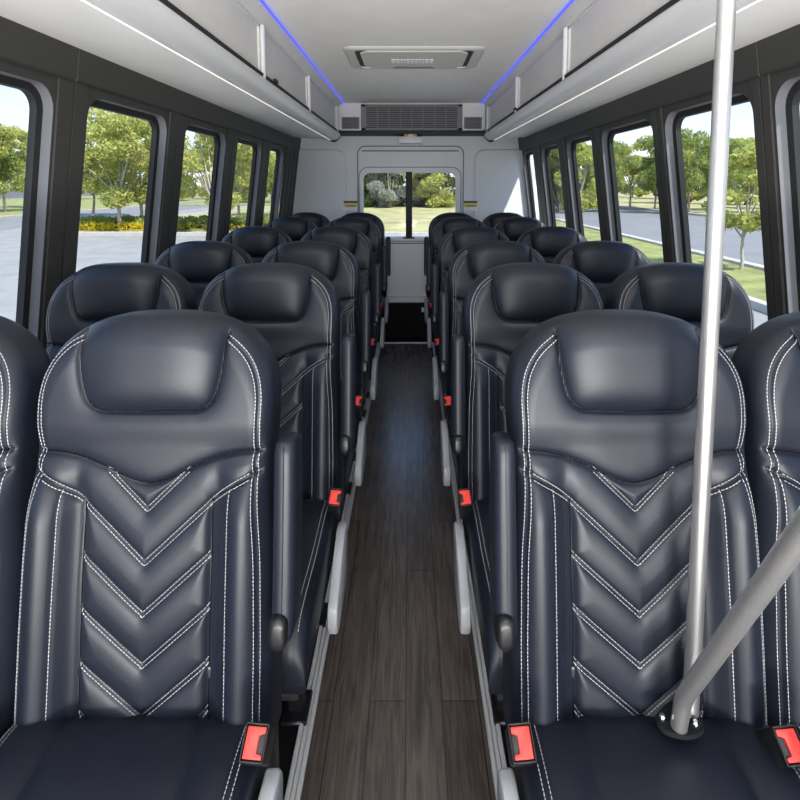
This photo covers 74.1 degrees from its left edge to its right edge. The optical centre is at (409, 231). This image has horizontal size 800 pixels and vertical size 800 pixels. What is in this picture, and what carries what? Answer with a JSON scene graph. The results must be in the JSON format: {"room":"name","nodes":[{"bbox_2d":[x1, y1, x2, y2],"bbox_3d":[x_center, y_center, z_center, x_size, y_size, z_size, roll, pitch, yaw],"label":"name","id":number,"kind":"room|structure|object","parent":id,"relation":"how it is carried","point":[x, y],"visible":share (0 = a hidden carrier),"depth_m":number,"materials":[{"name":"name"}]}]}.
{"room":"vehicle interior","nodes":[
{"label":"vehicle interior","id":0,"kind":"room"},
{"bbox_2d":[0,16,300,349],"bbox_3d":[-1.122,0.168,1.722,0.204,2.300,6.800,0,5,0],"label":"wall","id":1,"kind":"structure","parent":0,"point":[68,79],"depth_m":1.76,"materials":[{"name":"grey plastic"}]},
{"bbox_2d":[0,74,42,329],"bbox_3d":[-1.168,0.034,1.336,0.145,0.903,0.603,0,5,0],"label":"window","id":2,"kind":"structure","parent":1,"relation":"in","point":[33,96],"depth_m":1.60,"materials":[{"name":"black rubber"}]},
{"bbox_2d":[90,100,159,262],"bbox_3d":[-1.168,-0.033,2.090,0.145,0.903,0.588,0,5,0],"label":"window","id":3,"kind":"structure","parent":1,"relation":"in","point":[151,119],"depth_m":2.34,"materials":[{"name":"black plastic"}]},
{"bbox_2d":[0,0,342,141],"bbox_3d":[-0.828,-0.693,1.515,0.479,0.350,6.502,0,5,0],"label":"luggage rack","id":4,"kind":"object","parent":1,"relation":"attached to","point":[232,55],"visible":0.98,"depth_m":1.88,"materials":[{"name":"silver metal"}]},
{"bbox_2d":[187,125,219,240],"bbox_3d":[-1.168,-0.101,2.850,0.145,0.903,0.573,0,5,0],"label":"window","id":5,"kind":"structure","parent":1,"relation":"in","point":[214,135],"depth_m":3.09,"materials":[{"name":"black plastic"}]},
{"bbox_2d":[238,139,256,226],"bbox_3d":[-1.168,-0.169,3.604,0.145,0.903,0.558,0,5,0],"label":"window","id":6,"kind":"structure","parent":1,"relation":"in","point":[254,146],"depth_m":3.84,"materials":[{"name":"black rubber"}]},
{"bbox_2d":[269,148,279,221],"bbox_3d":[-1.168,-0.232,4.319,0.145,0.903,0.453,0,5,0],"label":"window","id":7,"kind":"structure","parent":1,"relation":"in","point":[275,150],"depth_m":4.51,"materials":[{"name":"black plastic"}]},
{"bbox_2d":[278,337,512,799],"bbox_3d":[0.000,1.336,1.851,2.500,0.050,6.850,0,5,0],"label":"floor","id":8,"kind":"structure","parent":0,"point":[399,715],"depth_m":1.70,"materials":[{"name":"brown wood"}]},
{"bbox_2d":[0,316,50,737],"bbox_3d":[-0.881,0.785,0.749,0.434,1.243,0.676,0,5,0],"label":"seat","id":9,"kind":"object","parent":8,"relation":"on","point":[24,361],"visible":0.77,"depth_m":0.92,"materials":[{"name":"black leather"}]},
{"bbox_2d":[46,262,196,361],"bbox_3d":[-0.850,0.731,1.358,0.434,1.242,0.676,0,5,0],"label":"seat","id":10,"kind":"object","parent":8,"relation":"on","point":[92,294],"visible":0.17,"depth_m":1.51,"materials":[{"name":"black leather"}]},
{"bbox_2d":[0,309,301,799],"bbox_3d":[-0.425,0.785,0.749,0.478,1.243,0.676,0,5,0],"label":"seat","id":11,"kind":"object","parent":8,"relation":"on","point":[160,593],"visible":1,"depth_m":0.89,"materials":[{"name":"black leather"}]},
{"bbox_2d":[0,714,277,799],"bbox_3d":[-0.447,0.876,0.681,0.424,0.152,0.525,0,5,0],"label":"cushion","id":12,"kind":"object","parent":11,"relation":"on","point":[43,756],"depth_m":0.80,"materials":[{"name":"black leather"}]},
{"bbox_2d":[155,241,253,307],"bbox_3d":[-0.850,0.676,1.976,0.434,1.242,0.676,0,5,0],"label":"seat","id":13,"kind":"object","parent":8,"relation":"on","point":[199,263],"visible":0.14,"depth_m":2.13,"materials":[{"name":"black leather"}]},
{"bbox_2d":[222,226,291,262],"bbox_3d":[-0.850,0.609,2.728,0.434,1.242,0.676,0,5,0],"label":"seat","id":14,"kind":"object","parent":8,"relation":"on","point":[257,241],"visible":0.07,"depth_m":2.88,"materials":[{"name":"black leather"}]},
{"bbox_2d":[197,262,355,767],"bbox_3d":[-0.393,0.731,1.358,0.478,1.242,0.676,0,5,0],"label":"seat","id":15,"kind":"object","parent":8,"relation":"on","point":[296,308],"visible":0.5,"depth_m":1.50,"materials":[{"name":"black leather"}]},
{"bbox_2d":[282,499,339,693],"bbox_3d":[-0.415,0.823,1.291,0.424,0.152,0.525,0,5,0],"label":"cushion","id":16,"kind":"object","parent":15,"relation":"on","point":[320,524],"depth_m":1.20,"materials":[{"name":"black leather"}]},
{"bbox_2d":[265,217,316,241],"bbox_3d":[-0.850,0.534,3.564,0.434,1.242,0.676,0,5,0],"label":"seat","id":17,"kind":"object","parent":8,"relation":"on","point":[295,228],"visible":0.12,"depth_m":3.71,"materials":[{"name":"black leather"}]},
{"bbox_2d":[290,212,329,227],"bbox_3d":[-0.850,0.478,4.192,0.434,1.242,0.676,0,5,0],"label":"seat","id":18,"kind":"object","parent":8,"relation":"on","point":[319,220],"visible":0.1,"depth_m":4.35,"materials":[{"name":"black leather"}]},
{"bbox_2d":[261,241,370,627],"bbox_3d":[-0.393,0.676,1.976,0.478,1.242,0.676,0,5,0],"label":"seat","id":19,"kind":"object","parent":8,"relation":"on","point":[334,261],"visible":0.25,"depth_m":2.12,"materials":[{"name":"black leather"}]},
{"bbox_2d":[342,417,359,503],"bbox_3d":[-0.415,0.767,1.908,0.424,0.152,0.525,0,5,0],"label":"cushion","id":20,"kind":"object","parent":19,"relation":"on","point":[347,459],"depth_m":1.79,"materials":[{"name":"grey plastic"}]},
{"bbox_2d":[284,342,379,799],"bbox_3d":[-0.281,1.322,1.689,0.038,0.015,6.530,0,5,0],"label":"trim","id":21,"kind":"structure","parent":8,"relation":"on","point":[303,753],"depth_m":1.54,"materials":[{"name":"silver metal"}]},
{"bbox_2d":[301,226,380,495],"bbox_3d":[-0.393,0.609,2.728,0.478,1.242,0.676,0,5,0],"label":"seat","id":22,"kind":"object","parent":8,"relation":"on","point":[354,241],"visible":0.2,"depth_m":2.87,"materials":[{"name":"black leather"}]},
{"bbox_2d":[361,356,372,404],"bbox_3d":[-0.415,0.700,2.660,0.424,0.152,0.525,0,5,0],"label":"cushion","id":23,"kind":"object","parent":22,"relation":"on","point":[364,377],"depth_m":2.50,"materials":[{"name":"grey plastic"}]},
{"bbox_2d":[327,217,387,417],"bbox_3d":[-0.393,0.534,3.564,0.478,1.242,0.676,0,5,0],"label":"seat","id":24,"kind":"object","parent":8,"relation":"on","point":[367,227],"visible":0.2,"depth_m":3.71,"materials":[{"name":"black leather"}]},
{"bbox_2d":[374,320,380,347],"bbox_3d":[-0.415,0.626,3.497,0.424,0.152,0.525,0,5,0],"label":"cushion","id":25,"kind":"object","parent":24,"relation":"on","point":[377,327],"depth_m":3.36,"materials":[{"name":"black leather"}]},
{"bbox_2d":[341,212,390,380],"bbox_3d":[-0.393,0.478,4.192,0.478,1.242,0.676,0,5,0],"label":"seat","id":26,"kind":"object","parent":8,"relation":"on","point":[377,221],"visible":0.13,"depth_m":4.33,"materials":[{"name":"black leather"}]},
{"bbox_2d":[424,212,471,322],"bbox_3d":[0.351,0.478,4.192,0.464,1.242,0.676,0,5,0],"label":"seat","id":27,"kind":"object","parent":8,"relation":"on","point":[427,241],"visible":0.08,"depth_m":4.34,"materials":[{"name":"black leather"}]},
{"bbox_2d":[426,217,485,394],"bbox_3d":[0.351,0.534,3.564,0.464,1.242,0.676,0,5,0],"label":"seat","id":28,"kind":"object","parent":8,"relation":"on","point":[442,228],"visible":0.19,"depth_m":3.71,"materials":[{"name":"black leather"}]},
{"bbox_2d":[432,342,506,799],"bbox_3d":[0.227,1.322,1.689,0.038,0.015,6.530,0,5,0],"label":"trim","id":29,"kind":"structure","parent":8,"relation":"on","point":[494,751],"depth_m":1.58,"materials":[{"name":"silver metal"}]},
{"bbox_2d":[431,226,509,483],"bbox_3d":[0.351,0.609,2.728,0.464,1.242,0.676,0,5,0],"label":"seat","id":30,"kind":"object","parent":8,"relation":"on","point":[454,240],"visible":0.2,"depth_m":2.87,"materials":[{"name":"black leather"}]},
{"bbox_2d":[437,356,445,395],"bbox_3d":[0.366,0.700,2.660,0.424,0.152,0.525,0,5,0],"label":"cushion","id":31,"kind":"object","parent":30,"relation":"on","point":[442,376],"depth_m":2.55,"materials":[{"name":"black leather"}]},
{"bbox_2d":[439,241,545,623],"bbox_3d":[0.351,0.676,1.976,0.464,1.242,0.676,0,5,0],"label":"seat","id":32,"kind":"object","parent":8,"relation":"on","point":[473,259],"visible":0.23,"depth_m":2.12,"materials":[{"name":"black leather"}]},
{"bbox_2d":[447,416,459,488],"bbox_3d":[0.366,0.767,1.908,0.424,0.152,0.525,0,5,0],"label":"cushion","id":33,"kind":"object","parent":32,"relation":"on","point":[456,458],"depth_m":1.86,"materials":[{"name":"grey plastic"}]},
{"bbox_2d":[482,212,522,227],"bbox_3d":[0.778,0.478,4.192,0.469,1.242,0.676,0,5,0],"label":"seat","id":34,"kind":"object","parent":8,"relation":"on","point":[490,221],"visible":0.09,"depth_m":4.35,"materials":[{"name":"black leather"}]},
{"bbox_2d":[494,217,545,241],"bbox_3d":[0.778,0.534,3.564,0.469,1.242,0.676,0,5,0],"label":"seat","id":35,"kind":"object","parent":8,"relation":"on","point":[513,228],"visible":0.1,"depth_m":3.71,"materials":[{"name":"black leather"}]},
{"bbox_2d":[451,262,604,725],"bbox_3d":[0.351,0.731,1.358,0.464,1.242,0.676,0,5,0],"label":"seat","id":36,"kind":"object","parent":8,"relation":"on","point":[503,303],"visible":0.38,"depth_m":1.50,"materials":[{"name":"black leather"}]},
{"bbox_2d":[462,499,502,693],"bbox_3d":[0.366,0.823,1.291,0.424,0.152,0.525,0,5,0],"label":"cushion","id":37,"kind":"object","parent":36,"relation":"on","point":[475,525],"depth_m":1.22,"materials":[{"name":"black leather"}]},
{"bbox_2d":[517,226,586,262],"bbox_3d":[0.778,0.609,2.728,0.469,1.242,0.676,0,5,0],"label":"seat","id":38,"kind":"object","parent":8,"relation":"on","point":[548,241],"visible":0.15,"depth_m":2.88,"materials":[{"name":"black leather"}]},
{"bbox_2d":[552,241,649,302],"bbox_3d":[0.778,0.676,1.976,0.469,1.242,0.676,0,5,0],"label":"seat","id":39,"kind":"object","parent":8,"relation":"on","point":[601,262],"visible":0.12,"depth_m":2.13,"materials":[{"name":"black leather"}]},
{"bbox_2d":[489,309,799,799],"bbox_3d":[0.370,0.785,0.749,0.464,1.243,0.676,0,5,0],"label":"seat","id":40,"kind":"object","parent":8,"relation":"on","point":[591,472],"visible":0.88,"depth_m":0.89,"materials":[{"name":"black leather"}]},
{"bbox_2d":[506,714,799,799],"bbox_3d":[0.385,0.876,0.681,0.424,0.152,0.525,0,5,0],"label":"cushion","id":41,"kind":"object","parent":40,"relation":"on","point":[580,756],"depth_m":0.80,"materials":[{"name":"black leather"}]},
{"bbox_2d":[604,262,753,358],"bbox_3d":[0.778,0.731,1.358,0.469,1.242,0.676,0,5,0],"label":"seat","id":42,"kind":"object","parent":8,"relation":"on","point":[674,289],"visible":0.2,"depth_m":1.52,"materials":[{"name":"black leather"}]},
{"bbox_2d":[732,312,799,767],"bbox_3d":[0.782,0.785,0.749,0.487,1.243,0.676,0,5,0],"label":"seat","id":43,"kind":"object","parent":8,"relation":"on","point":[766,361],"visible":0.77,"depth_m":0.90,"materials":[{"name":"black leather"}]},
{"bbox_2d":[378,302,432,336],"bbox_3d":[0.000,0.854,5.166,2.400,0.340,0.100,0,5,0],"label":"wall","id":44,"kind":"structure","parent":0,"point":[405,319],"depth_m":5.12,"materials":[{"name":"black"}]},
{"bbox_2d":[279,107,538,301],"bbox_3d":[0.000,-0.273,5.106,2.500,1.925,0.080,0,5,0],"label":"wall","id":45,"kind":"structure","parent":0,"point":[329,174],"depth_m":5.06,"materials":[{"name":"grey plastic"}]},
{"bbox_2d":[343,201,357,210],"bbox_3d":[-0.565,-0.251,5.088,0.136,0.095,0.018,0,5,0],"label":"warning sticker","id":46,"kind":"object","parent":45,"relation":"attached to","point":[347,205],"visible":1,"depth_m":5.08,"materials":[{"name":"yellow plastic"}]},
{"bbox_2d":[362,172,456,238],"bbox_3d":[0.000,-0.258,5.123,0.924,0.656,0.063,0,5,0],"label":"window","id":47,"kind":"structure","parent":45,"relation":"in","point":[408,174],"depth_m":5.11,"materials":[{"name":"white plastic"}]},
{"bbox_2d":[399,134,421,144],"bbox_3d":[0.008,-0.862,4.937,0.210,0.080,0.202,0,5,0],"label":"marker lamp","id":48,"kind":"object","parent":45,"relation":"attached to","point":[408,139],"visible":1,"depth_m":4.84,"materials":[{"name":"white plastic"}]},
{"bbox_2d":[463,201,477,210],"bbox_3d":[0.585,-0.251,5.088,0.136,0.095,0.018,0,5,0],"label":"warning sticker","id":49,"kind":"object","parent":45,"relation":"attached to","point":[467,205],"visible":1,"depth_m":5.08,"materials":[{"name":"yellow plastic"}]},
{"bbox_2d":[263,0,570,106],"bbox_3d":[0.000,-0.910,1.651,2.200,0.060,6.850,0,5,0],"label":"ceiling","id":50,"kind":"structure","parent":0,"point":[507,29],"depth_m":2.62,"materials":[{"name":"plastic"}]},
{"bbox_2d":[259,0,344,103],"bbox_3d":[-0.584,-0.861,1.514,0.012,0.012,6.530,0,5,0],"label":"led strip","id":51,"kind":"object","parent":50,"relation":"attached to","point":[261,1],"visible":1,"depth_m":2.69,"materials":[{"name":"blue plastic"}]},
{"bbox_2d":[338,103,484,135],"bbox_3d":[0.020,-1.032,4.892,1.360,0.269,0.284,0,5,0],"label":"air conditioning unit","id":52,"kind":"object","parent":50,"relation":"in","point":[354,119],"visible":0.91,"depth_m":4.76,"materials":[{"name":"plastic"}]},
{"bbox_2d":[342,117,359,128],"bbox_3d":[-0.530,-0.979,4.765,0.160,0.106,0.006,0,5,0],"label":"grille","id":53,"kind":"object","parent":52,"relation":"attached to","point":[347,122],"depth_m":4.76,"materials":[{"name":"grey plastic"}]},
{"bbox_2d":[464,117,481,128],"bbox_3d":[0.570,-0.979,4.765,0.160,0.106,0.006,0,5,0],"label":"grille","id":54,"kind":"object","parent":52,"relation":"attached to","point":[469,122],"depth_m":4.76,"materials":[{"name":"grey plastic"}]},
{"bbox_2d":[343,46,485,68],"bbox_3d":[0.025,-0.997,3.063,0.770,0.019,0.510,0,5,0],"label":"roof hatch","id":55,"kind":"object","parent":50,"relation":"attached to","point":[359,57],"visible":1,"depth_m":2.99,"materials":[{"name":"grey plastic"}]},
{"bbox_2d":[481,0,573,103],"bbox_3d":[0.642,-0.861,1.514,0.012,0.012,6.530,0,5,0],"label":"led strip","id":56,"kind":"object","parent":50,"relation":"attached to","point":[571,1],"visible":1,"depth_m":2.69,"materials":[{"name":"blue plastic"}]},
{"bbox_2d":[683,0,736,718],"bbox_3d":[0.449,-0.012,0.778,0.060,1.574,0.060,0,5,0],"label":"pole","id":57,"kind":"object","parent":50,"relation":"attached to","point":[726,9],"visible":0.93,"depth_m":0.78,"materials":[{"name":"metal"}]},
{"bbox_2d":[656,506,799,739],"bbox_3d":[0.394,0.478,0.645,0.071,0.668,0.373,1,5,11],"label":"handrail","id":58,"kind":"object","parent":57,"relation":"attached to","point":[783,557],"visible":1,"depth_m":0.65,"materials":[{"name":"metal"}]},
{"bbox_2d":[518,24,799,319],"bbox_3d":[1.122,0.168,1.722,0.204,2.300,6.800,0,5,0],"label":"wall","id":59,"kind":"structure","parent":0,"point":[765,70],"depth_m":1.97,"materials":[{"name":"grey plastic"}]},
{"bbox_2d":[527,152,535,218],"bbox_3d":[1.168,-0.277,4.822,0.145,0.903,0.423,0,5,0],"label":"window","id":60,"kind":"structure","parent":59,"relation":"in","point":[529,153],"depth_m":5.00,"materials":[{"name":"black rubber"}]},
{"bbox_2d":[545,145,557,225],"bbox_3d":[1.168,-0.212,4.095,0.145,0.903,0.513,0,5,0],"label":"window","id":61,"kind":"structure","parent":59,"relation":"in","point":[548,149],"depth_m":4.31,"materials":[{"name":"black rubber"}]},
{"bbox_2d":[571,136,590,236],"bbox_3d":[1.168,-0.151,3.403,0.145,0.903,0.513,0,5,0],"label":"window","id":62,"kind":"structure","parent":59,"relation":"in","point":[585,139],"depth_m":3.62,"materials":[{"name":"black rubber"}]},
{"bbox_2d":[607,121,650,241],"bbox_3d":[1.168,-0.087,2.685,0.145,0.903,0.633,0,5,0],"label":"window","id":63,"kind":"structure","parent":59,"relation":"in","point":[612,133],"depth_m":2.96,"materials":[{"name":"black rubber"}]},
{"bbox_2d":[483,0,799,141],"bbox_3d":[0.857,-0.693,1.515,0.421,0.350,6.502,0,5,0],"label":"luggage rack","id":64,"kind":"object","parent":59,"relation":"attached to","point":[597,53],"visible":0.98,"depth_m":1.98,"materials":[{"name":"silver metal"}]},
{"bbox_2d":[672,95,749,262],"bbox_3d":[1.168,-0.023,1.977,0.145,0.903,0.581,0,5,0],"label":"window","id":65,"kind":"structure","parent":59,"relation":"in","point":[680,116],"depth_m":2.23,"materials":[{"name":"black rubber"}]},
{"bbox_2d":[785,80,799,311],"bbox_3d":[1.168,0.040,1.266,0.145,0.903,0.663,0,5,0],"label":"window","id":66,"kind":"structure","parent":59,"relation":"in","point":[792,106],"depth_m":1.56,"materials":[{"name":"black rubber"}]},
{"label":"outside","id":67,"kind":"structure","parent":0,"visible":0},
{"bbox_2d":[0,188,767,328],"bbox_3d":[0.000,-6.529,99.815,520.000,0.300,440.000,0,5,0],"label":"ground","id":68,"kind":"structure","parent":67,"point":[91,250],"depth_m":17.42,"materials":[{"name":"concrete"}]},
{"bbox_2d":[0,123,24,179],"bbox_3d":[-33.090,-5.165,39.719,5.287,7.704,6.464,1,5,15],"label":"tree","id":69,"kind":"object","parent":68,"relation":"on","point":[4,171],"visible":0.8,"depth_m":41.09,"materials":[{"name":"green plant"}]},
{"bbox_2d":[0,125,27,211],"bbox_3d":[-31.968,-5.108,41.868,5.661,7.174,5.584,-5,7,-43],"label":"tree","id":70,"kind":"object","parent":68,"relation":"on","point":[15,133],"visible":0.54,"depth_m":41.77,"materials":[{"name":"green plant"}]},
{"bbox_2d":[1,139,26,192],"bbox_3d":[-35.950,-5.655,49.608,5.434,6.887,5.361,-1,5,-12],"label":"tree","id":71,"kind":"object","parent":68,"relation":"on","point":[18,175],"visible":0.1,"depth_m":49.20,"materials":[{"name":"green plant"}]},
{"bbox_2d":[0,190,95,198],"bbox_3d":[-61.925,-3.352,52.409,0.250,1.800,105.000,0,5,0],"label":"fence","id":72,"kind":"object","parent":68,"relation":"on","point":[9,194],"visible":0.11,"depth_m":83.55,"materials":[{"name":"wood"}]},
{"bbox_2d":[82,107,151,230],"bbox_3d":[-13.442,-2.903,24.582,4.557,5.854,4.619,3,6,29],"label":"tree","id":73,"kind":"object","parent":68,"relation":"on","point":[117,148],"visible":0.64,"depth_m":23.57,"materials":[{"name":"green plant"}]},
{"bbox_2d":[0,195,268,215],"bbox_3d":[-43.500,-1.359,40.038,33.000,0.130,140.000,0,5,0],"label":"grass","id":74,"kind":"structure","parent":68,"relation":"on","point":[14,206],"depth_m":57.51,"materials":[{"name":"green plant"}]},
{"bbox_2d":[0,195,270,218],"bbox_3d":[-26.825,-1.394,40.035,0.350,0.200,140.000,0,5,0],"label":"kerb","id":75,"kind":"object","parent":68,"relation":"on","point":[87,210],"depth_m":46.28,"materials":[{"name":"concrete"}]},
{"bbox_2d":[86,115,191,214],"bbox_3d":[-13.511,-2.993,26.234,4.529,5.739,4.467,1,5,16],"label":"tree","id":76,"kind":"object","parent":68,"relation":"on","point":[141,162],"visible":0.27,"depth_m":24.75,"materials":[{"name":"green plant"}]},
{"bbox_2d":[180,133,252,209],"bbox_3d":[-8.949,-2.637,23.864,4.244,5.452,4.302,-2,6,-22],"label":"tree","id":77,"kind":"object","parent":68,"relation":"on","point":[193,163],"visible":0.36,"depth_m":23.37,"materials":[{"name":"green plant"}]},
{"bbox_2d":[192,134,275,214],"bbox_3d":[-9.511,-3.311,29.793,4.529,5.739,4.467,3,6,30],"label":"tree","id":78,"kind":"object","parent":68,"relation":"on","point":[243,188],"visible":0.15,"depth_m":28.94,"materials":[{"name":"green plant"}]},
{"bbox_2d":[78,232,428,235],"bbox_3d":[-5.200,0.112,23.152,21.200,0.200,0.300,0,5,0],"label":"kerb","id":79,"kind":"object","parent":68,"relation":"on","point":[80,233],"depth_m":23.00,"materials":[{"name":"concrete"}]},
{"bbox_2d":[245,153,275,198],"bbox_3d":[-9.139,-4.169,35.748,5.387,6.420,4.406,-4,7,-40],"label":"tree","id":80,"kind":"object","parent":68,"relation":"on","point":[270,178],"visible":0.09,"depth_m":34.24,"materials":[{"name":"green plant"}]},
{"bbox_2d":[79,206,454,231],"bbox_3d":[-5.150,-1.156,37.646,20.700,0.150,28.800,0,5,0],"label":"grass","id":81,"kind":"structure","parent":68,"relation":"on","point":[393,218],"depth_m":35.47,"materials":[{"name":"green plant"}]},
{"bbox_2d":[93,216,117,228],"bbox_3d":[-14.420,-0.440,25.425,1.375,0.687,0.854,-1,5,-12],"label":"shrub","id":82,"kind":"object","parent":81,"relation":"on","point":[105,219],"visible":0.57,"depth_m":25.23,"materials":[{"name":"green plant"}]},
{"bbox_2d":[122,216,143,228],"bbox_3d":[-13.272,-0.453,25.578,1.375,0.687,0.854,0,5,-4],"label":"shrub","id":83,"kind":"object","parent":81,"relation":"on","point":[140,219],"visible":0.58,"depth_m":25.41,"materials":[{"name":"green plant"}]},
{"bbox_2d":[79,220,244,230],"bbox_3d":[-10.599,-0.271,24.488,10.116,0.524,1.138,0,5,0],"label":"flowers","id":84,"kind":"object","parent":81,"relation":"on","point":[136,224],"visible":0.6,"depth_m":24.38,"materials":[{"name":"yellow plant"}]},
{"bbox_2d":[179,196,428,205],"bbox_3d":[-8.600,-6.950,102.789,34.800,0.110,94.000,0,5,0],"label":"grass","id":85,"kind":"structure","parent":68,"relation":"on","point":[267,199],"depth_m":59.59,"materials":[{"name":"green plant"}]},
{"bbox_2d":[364,173,395,207],"bbox_3d":[-5.457,-5.861,50.937,8.253,7.806,6.310,1,5,13],"label":"tree","id":86,"kind":"object","parent":68,"relation":"on","point":[368,202],"visible":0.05,"depth_m":50.10,"materials":[{"name":"green plant"}]},
{"bbox_2d":[363,173,397,205],"bbox_3d":[-4.006,-5.899,52.726,6.111,7.559,7.992,1,5,6],"label":"tree","id":87,"kind":"object","parent":68,"relation":"on","point":[366,179],"visible":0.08,"depth_m":49.89,"materials":[{"name":"green plant"}]},
{"bbox_2d":[366,173,405,207],"bbox_3d":[-2.071,-5.135,49.390,4.515,6.592,4.810,-1,5,-15],"label":"tree","id":88,"kind":"object","parent":68,"relation":"on","point":[388,198],"visible":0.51,"depth_m":48.93,"materials":[{"name":"plant"}]},
{"bbox_2d":[392,173,425,205],"bbox_3d":[-0.301,-6.486,55.671,6.642,8.216,8.687,-1,5,-9],"label":"tree","id":89,"kind":"object","parent":68,"relation":"on","point":[399,181],"visible":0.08,"depth_m":55.10,"materials":[{"name":"green plant"}]},
{"bbox_2d":[402,173,455,207],"bbox_3d":[2.322,-5.000,49.977,5.888,6.204,4.965,1,5,10],"label":"tree","id":90,"kind":"object","parent":68,"relation":"on","point":[436,200],"visible":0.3,"depth_m":48.93,"materials":[{"name":"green plant"}]},
{"bbox_2d":[416,173,455,198],"bbox_3d":[3.428,-5.444,50.906,5.549,6.933,6.580,0,5,3],"label":"tree","id":91,"kind":"object","parent":68,"relation":"on","point":[441,177],"visible":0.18,"depth_m":48.77,"materials":[{"name":"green plant"}]},
{"bbox_2d":[549,150,561,206],"bbox_3d":[11.552,-5.482,45.579,5.978,7.395,7.818,2,6,23],"label":"tree","id":92,"kind":"object","parent":68,"relation":"on","point":[555,169],"visible":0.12,"depth_m":42.60,"materials":[{"name":"green plant"}]},
{"bbox_2d":[549,149,591,212],"bbox_3d":[11.865,-4.774,42.044,6.234,6.568,5.257,-1,5,-14],"label":"tree","id":93,"kind":"object","parent":68,"relation":"on","point":[559,201],"visible":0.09,"depth_m":41.94,"materials":[{"name":"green plant"}]},
{"bbox_2d":[554,142,597,210],"bbox_3d":[6.582,-1.582,20.487,2.152,3.970,2.049,-1,5,-13],"label":"tree","id":94,"kind":"object","parent":68,"relation":"on","point":[584,154],"visible":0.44,"depth_m":20.26,"materials":[{"name":"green plant"}]},
{"bbox_2d":[581,140,641,191],"bbox_3d":[16.274,-4.719,43.701,4.186,6.099,5.118,-2,6,-23],"label":"tree","id":95,"kind":"object","parent":68,"relation":"on","point":[617,149],"visible":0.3,"depth_m":42.61,"materials":[{"name":"green plant"}]},
{"bbox_2d":[615,142,654,206],"bbox_3d":[20.736,-5.364,49.577,4.914,6.313,4.982,5,7,42],"label":"tree","id":96,"kind":"object","parent":68,"relation":"on","point":[628,188],"visible":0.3,"depth_m":48.87,"materials":[{"name":"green plant"}]},
{"bbox_2d":[539,218,765,300],"bbox_3d":[7.600,1.129,12.149,2.500,0.130,44.000,0,5,0],"label":"grass","id":97,"kind":"structure","parent":68,"relation":"on","point":[752,280],"depth_m":14.09,"materials":[{"name":"green plant"}]},
{"bbox_2d":[622,135,685,208],"bbox_3d":[21.355,-5.224,45.771,4.626,6.741,5.656,-2,5,-19],"label":"tree","id":98,"kind":"object","parent":68,"relation":"on","point":[647,179],"visible":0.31,"depth_m":45.67,"materials":[{"name":"green plant"}]},
{"bbox_2d":[556,218,763,270],"bbox_3d":[9.000,1.095,12.145,0.300,0.200,44.000,0,5,0],"label":"kerb","id":99,"kind":"object","parent":68,"relation":"on","point":[727,259],"depth_m":16.52,"materials":[{"name":"concrete"}]},
{"bbox_2d":[596,192,759,215],"bbox_3d":[55.500,-3.147,59.958,69.000,0.150,180.000,0,5,0],"label":"grass","id":100,"kind":"structure","parent":68,"relation":"on","point":[645,201],"depth_m":56.97,"materials":[{"name":"green plant"}]},
{"bbox_2d":[622,155,650,196],"bbox_3d":[37.412,-9.410,89.939,6.651,7.298,6.565,-4,6,-36],"label":"tree","id":101,"kind":"object","parent":100,"relation":"on","point":[639,192],"visible":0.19,"depth_m":88.12,"materials":[{"name":"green plant"}]},
{"bbox_2d":[650,147,705,202],"bbox_3d":[30.444,-6.725,59.860,6.927,7.298,5.841,2,5,19],"label":"tree","id":102,"kind":"object","parent":100,"relation":"on","point":[694,196],"visible":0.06,"depth_m":58.70,"materials":[{"name":"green plant"}]},
{"bbox_2d":[727,137,758,204],"bbox_3d":[35.569,-6.321,55.326,5.841,7.298,6.927,4,6,38],"label":"tree","id":103,"kind":"object","parent":100,"relation":"on","point":[745,190],"visible":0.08,"depth_m":54.52,"materials":[{"name":"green plant"}]},
{"bbox_2d":[650,128,738,212],"bbox_3d":[21.204,-4.522,39.696,5.387,6.420,4.406,0,5,0],"label":"tree","id":104,"kind":"object","parent":68,"relation":"on","point":[692,185],"visible":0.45,"depth_m":38.70,"materials":[{"name":"green plant"}]},
{"bbox_2d":[691,137,754,190],"bbox_3d":[25.883,-4.726,43.778,5.118,6.099,4.186,-4,6,-38],"label":"tree","id":105,"kind":"object","parent":68,"relation":"on","point":[733,144],"visible":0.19,"depth_m":43.10,"materials":[{"name":"green plant"}]},
{"bbox_2d":[701,140,760,269],"bbox_3d":[8.434,-0.640,13.268,1.742,3.375,1.830,1,5,12],"label":"tree","id":106,"kind":"object","parent":68,"relation":"on","point":[746,157],"visible":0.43,"depth_m":13.00,"materials":[{"name":"green plant"}]},
{"bbox_2d":[748,296,766,313],"bbox_3d":[6.250,1.095,12.145,0.200,0.200,44.000,0,5,0],"label":"kerb","id":107,"kind":"object","parent":68,"relation":"on","point":[759,305],"depth_m":9.37,"materials":[{"name":"concrete"}]},
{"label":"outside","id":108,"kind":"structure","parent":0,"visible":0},
{"bbox_2d":[555,205,763,264],"bbox_3d":[14.900,-3.104,59.961,11.400,0.062,240.000,0,5,0],"label":"road","id":109,"kind":"structure","parent":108,"point":[635,222],"depth_m":25.11,"materials":[{"name":"grey asphalt"}]},
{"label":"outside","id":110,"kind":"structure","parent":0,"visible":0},
{"bbox_2d":[0,206,208,229],"bbox_3d":[-23.300,-3.104,59.961,6.600,0.062,240.000,0,5,0],"label":"road","id":111,"kind":"structure","parent":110,"point":[6,223],"depth_m":39.43,"materials":[{"name":"grey asphalt"}]},
{"bbox_2d":[82,124,118,215],"bbox_3d":[-21.907,-4.280,36.269,4.494,6.548,5.495,4,6,35],"label":"tree","id":112,"kind":"object","parent":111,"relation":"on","point":[103,140],"visible":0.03,"depth_m":36.44,"materials":[{"name":"green plant"}]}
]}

